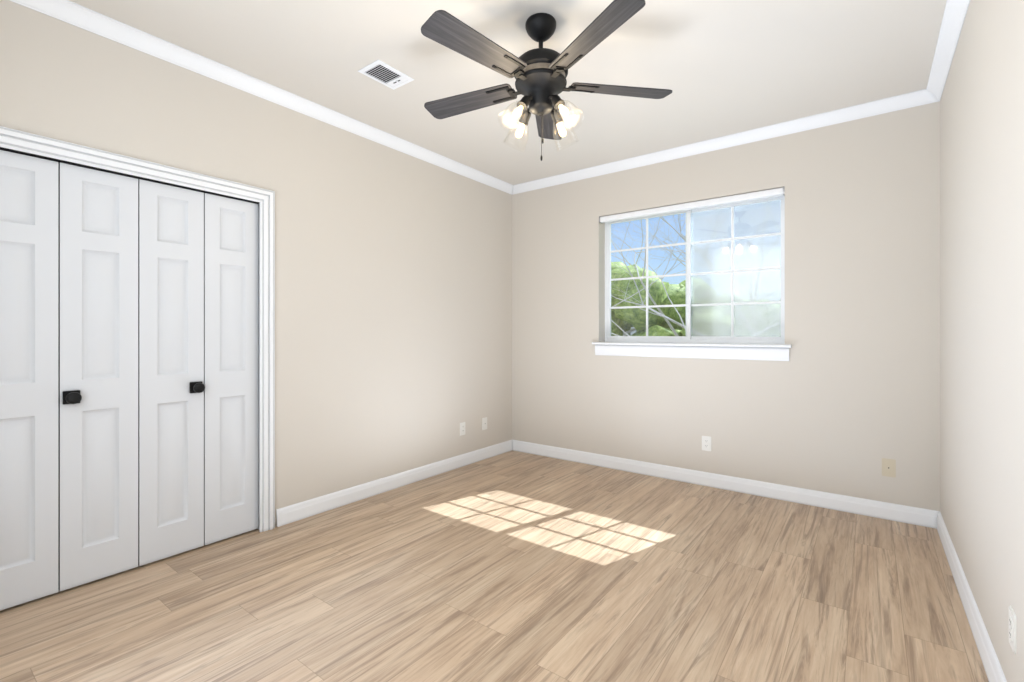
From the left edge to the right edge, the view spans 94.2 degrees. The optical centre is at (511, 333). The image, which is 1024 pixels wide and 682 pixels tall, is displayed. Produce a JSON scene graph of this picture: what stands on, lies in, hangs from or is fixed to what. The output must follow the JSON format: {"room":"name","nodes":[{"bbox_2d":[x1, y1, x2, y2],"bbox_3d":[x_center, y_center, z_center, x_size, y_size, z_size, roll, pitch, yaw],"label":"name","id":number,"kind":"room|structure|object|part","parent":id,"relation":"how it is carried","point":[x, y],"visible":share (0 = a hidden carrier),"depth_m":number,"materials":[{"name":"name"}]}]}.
{"room":"empty bedroom","nodes":[
{"label":"empty bedroom","id":0,"kind":"room"},
{"bbox_2d":[0,0,511,526],"bbox_3d":[-1.288,-0.150,3.378,0.120,2.845,4.570,0,0,37],"label":"wall","id":1,"kind":"structure","parent":0,"point":[392,312],"depth_m":3.35,"materials":[{"name":"paint"}]},
{"bbox_2d":[0,150,57,610],"bbox_3d":[-2.224,0.205,2.116,0.035,2.010,0.299,0,0,37],"label":"bifold door","id":2,"kind":"structure","parent":1,"relation":"in","point":[28,378],"depth_m":2.15,"materials":[{"name":"white wood"}]},
{"bbox_2d":[58,163,137,590],"bbox_3d":[-2.017,0.205,2.340,0.097,2.010,0.299,0,0,37],"label":"bifold door","id":3,"kind":"structure","parent":1,"relation":"in","point":[97,374],"depth_m":2.34,"materials":[{"name":"white wood"}]},
{"bbox_2d":[0,126,274,531],"bbox_3d":[-1.958,0.192,2.487,0.120,2.060,1.260,0,0,37],"label":"door frame","id":4,"kind":"structure","parent":1,"relation":"attached to","point":[89,167],"depth_m":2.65,"materials":[{"name":"white wood"}]},
{"bbox_2d":[138,179,204,565],"bbox_3d":[-1.834,0.205,2.583,0.097,2.010,0.299,0,0,37],"label":"bifold door","id":5,"kind":"structure","parent":1,"relation":"in","point":[171,387],"depth_m":2.58,"materials":[{"name":"white wood"}]},
{"bbox_2d":[204,193,258,544],"bbox_3d":[-1.676,0.205,2.845,0.035,2.010,0.299,0,0,37],"label":"bifold door","id":6,"kind":"structure","parent":1,"relation":"in","point":[231,367],"depth_m":2.83,"materials":[{"name":"white wood"}]},
{"bbox_2d":[9,0,512,194],"bbox_3d":[-1.233,-1.487,3.293,0.070,0.072,4.200,0,0,37],"label":"crown molding","id":7,"kind":"structure","parent":1,"relation":"attached to","point":[102,25],"depth_m":2.76,"materials":[{"name":"white wood"}]},
{"bbox_2d":[276,440,511,526],"bbox_3d":[-0.747,1.168,3.983,0.017,0.108,2.452,0,0,37],"label":"baseboard","id":8,"kind":"structure","parent":1,"relation":"attached to","point":[298,511],"depth_m":3.63,"materials":[{"name":"white wood"}]},
{"bbox_2d":[460,422,464,435],"bbox_3d":[-0.453,0.880,4.382,0.008,0.117,0.072,0,0,37],"label":"duplex electrical outlet","id":9,"kind":"object","parent":1,"relation":"attached to","point":[462,428],"visible":1,"depth_m":4.38,"materials":[{"name":"white plastic"}]},
{"bbox_2d":[482,417,486,429],"bbox_3d":[-0.263,0.880,4.634,0.008,0.117,0.072,0,0,37],"label":"outlet","id":10,"kind":"object","parent":1,"relation":"attached to","point":[484,423],"visible":1,"depth_m":4.63,"materials":[{"name":"white plastic"}]},
{"bbox_2d":[0,450,988,681],"bbox_3d":[-0.221,1.282,2.575,4.450,0.120,4.570,0,0,37],"label":"floor","id":11,"kind":"structure","parent":0,"point":[513,566],"depth_m":2.19,"materials":[{"name":"brown wood"}]},
{"bbox_2d":[69,0,946,184],"bbox_3d":[-0.221,-1.583,2.575,4.450,0.120,4.570,0,0,37],"label":"ceiling","id":12,"kind":"structure","parent":0,"point":[719,68],"depth_m":2.66,"materials":[{"name":"paint"}]},
{"bbox_2d":[358,59,414,89],"bbox_3d":[-0.740,-1.516,2.809,0.192,0.013,0.262,0,0,37],"label":"ceiling vent","id":13,"kind":"object","parent":12,"relation":"in","point":[383,73],"visible":1,"depth_m":2.80,"materials":[{"name":"white metal"}]},
{"bbox_2d":[421,0,671,160],"bbox_3d":[0.107,-1.188,2.324,1.286,0.670,1.278,0,0,37],"label":"fan","id":14,"kind":"object","parent":12,"relation":"hanging from","point":[540,74],"visible":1,"depth_m":2.23,"materials":[{"name":"black wood"}]},
{"bbox_3d":[-0.224,-1.223,2.517,0.518,0.006,0.146,0,-11,27],"label":"blade","id":15,"kind":"part","parent":14,"relation":"part of","materials":[{"name":"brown wood"}]},
{"bbox_3d":[-0.146,-1.223,2.043,0.518,0.006,0.146,0,-11,-45],"label":"blade","id":16,"kind":"part","parent":14,"relation":"part of","materials":[{"name":"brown wood"}]},
{"bbox_3d":[0.329,-1.223,1.970,0.146,0.006,0.518,-12,6,-27],"label":"blade","id":17,"kind":"part","parent":14,"relation":"part of","materials":[{"name":"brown wood"}]},
{"bbox_3d":[0.545,-1.223,2.400,0.518,0.006,0.146,0,11,-9],"label":"blade","id":18,"kind":"part","parent":14,"relation":"part of","materials":[{"name":"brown wood"}]},
{"bbox_2d":[512,101,939,510],"bbox_3d":[1.406,-0.150,4.073,3.650,2.845,0.220,0,0,37],"label":"wall","id":19,"kind":"structure","parent":0,"point":[844,399],"depth_m":3.46,"materials":[{"name":"paint"}]},
{"bbox_2d":[592,342,791,360],"bbox_3d":[1.422,0.143,3.970,1.590,0.122,0.176,0,0,37],"label":"window sill","id":20,"kind":"structure","parent":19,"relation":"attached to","point":[767,352],"depth_m":3.84,"materials":[{"name":"white wood"}]},
{"bbox_2d":[605,195,784,343],"bbox_3d":[1.499,-0.498,4.072,1.500,1.160,0.080,0,0,37],"label":"window","id":21,"kind":"structure","parent":19,"relation":"in","point":[688,337],"depth_m":4.03,"materials":[{"name":"plastic"}]},
{"bbox_2d":[599,186,784,223],"bbox_3d":[1.417,-1.050,3.964,1.498,0.058,0.060,0,0,37],"label":"window blind","id":22,"kind":"object","parent":21,"relation":"attached to","point":[775,192],"visible":0.98,"depth_m":3.87,"materials":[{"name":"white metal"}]},
{"bbox_2d":[691,200,780,339],"bbox_3d":[1.807,-0.498,3.884,0.738,1.116,0.002,0,0,37],"label":"screen","id":23,"kind":"object","parent":21,"relation":"attached to","point":[737,275],"depth_m":3.86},
{"bbox_2d":[702,436,710,450],"bbox_3d":[1.559,0.884,3.816,0.072,0.117,0.008,0,0,37],"label":"duplex electrical outlet","id":24,"kind":"object","parent":19,"relation":"attached to","point":[706,443],"visible":1,"depth_m":3.81,"materials":[{"name":"white plastic"}]},
{"bbox_2d":[513,90,924,194],"bbox_3d":[1.323,-1.487,3.954,3.180,0.072,0.070,0,0,37],"label":"crown molding","id":25,"kind":"structure","parent":19,"relation":"attached to","point":[912,99],"depth_m":3.63,"materials":[{"name":"white wood"}]},
{"bbox_2d":[512,440,931,527],"bbox_3d":[1.327,1.168,3.985,3.330,0.108,0.017,0,0,37],"label":"baseboard","id":26,"kind":"structure","parent":19,"relation":"attached to","point":[827,500],"depth_m":3.62,"materials":[{"name":"white wood"}]},
{"bbox_2d":[882,458,895,476],"bbox_3d":[2.474,0.884,3.126,0.072,0.117,0.008,0,0,37],"label":"outlet","id":27,"kind":"object","parent":19,"relation":"attached to","point":[888,467],"visible":1,"depth_m":3.12,"materials":[{"name":"beige plastic"}]},
{"bbox_2d":[940,0,1023,681],"bbox_3d":[1.497,-0.150,1.283,0.150,2.845,4.570,0,0,37],"label":"wall","id":28,"kind":"structure","parent":0,"point":[982,305],"depth_m":1.79,"materials":[{"name":"paint"}]},
{"bbox_2d":[921,0,969,103],"bbox_3d":[1.388,-1.487,1.321,0.070,0.072,4.200,0,0,37],"label":"crown molding","id":29,"kind":"structure","parent":28,"relation":"attached to","point":[955,11],"depth_m":2.48,"materials":[{"name":"white wood"}]},
{"bbox_2d":[932,510,1006,681],"bbox_3d":[1.409,1.168,1.305,0.017,0.108,4.200,0,0,37],"label":"baseboard","id":30,"kind":"structure","parent":28,"relation":"attached to","point":[994,672],"depth_m":1.99,"materials":[{"name":"white wood"}]},
{"bbox_2d":[1009,605,1016,653],"bbox_3d":[1.527,0.904,1.454,0.008,0.117,0.072,0,0,37],"label":"duplex electrical outlet","id":31,"kind":"object","parent":28,"relation":"attached to","point":[1012,630],"visible":1,"depth_m":1.44,"materials":[{"name":"white plastic"}]},
{"label":"outside","id":32,"kind":"structure","parent":0,"visible":0},
{"bbox_2d":[611,201,780,339],"bbox_3d":[27.352,-2.528,41.354,120.000,14.101,89.000,0,0,37],"label":"trees","id":33,"kind":"object","parent":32,"point":[653,285],"depth_m":16.27,"materials":[{"name":"green plant"}]}
]}

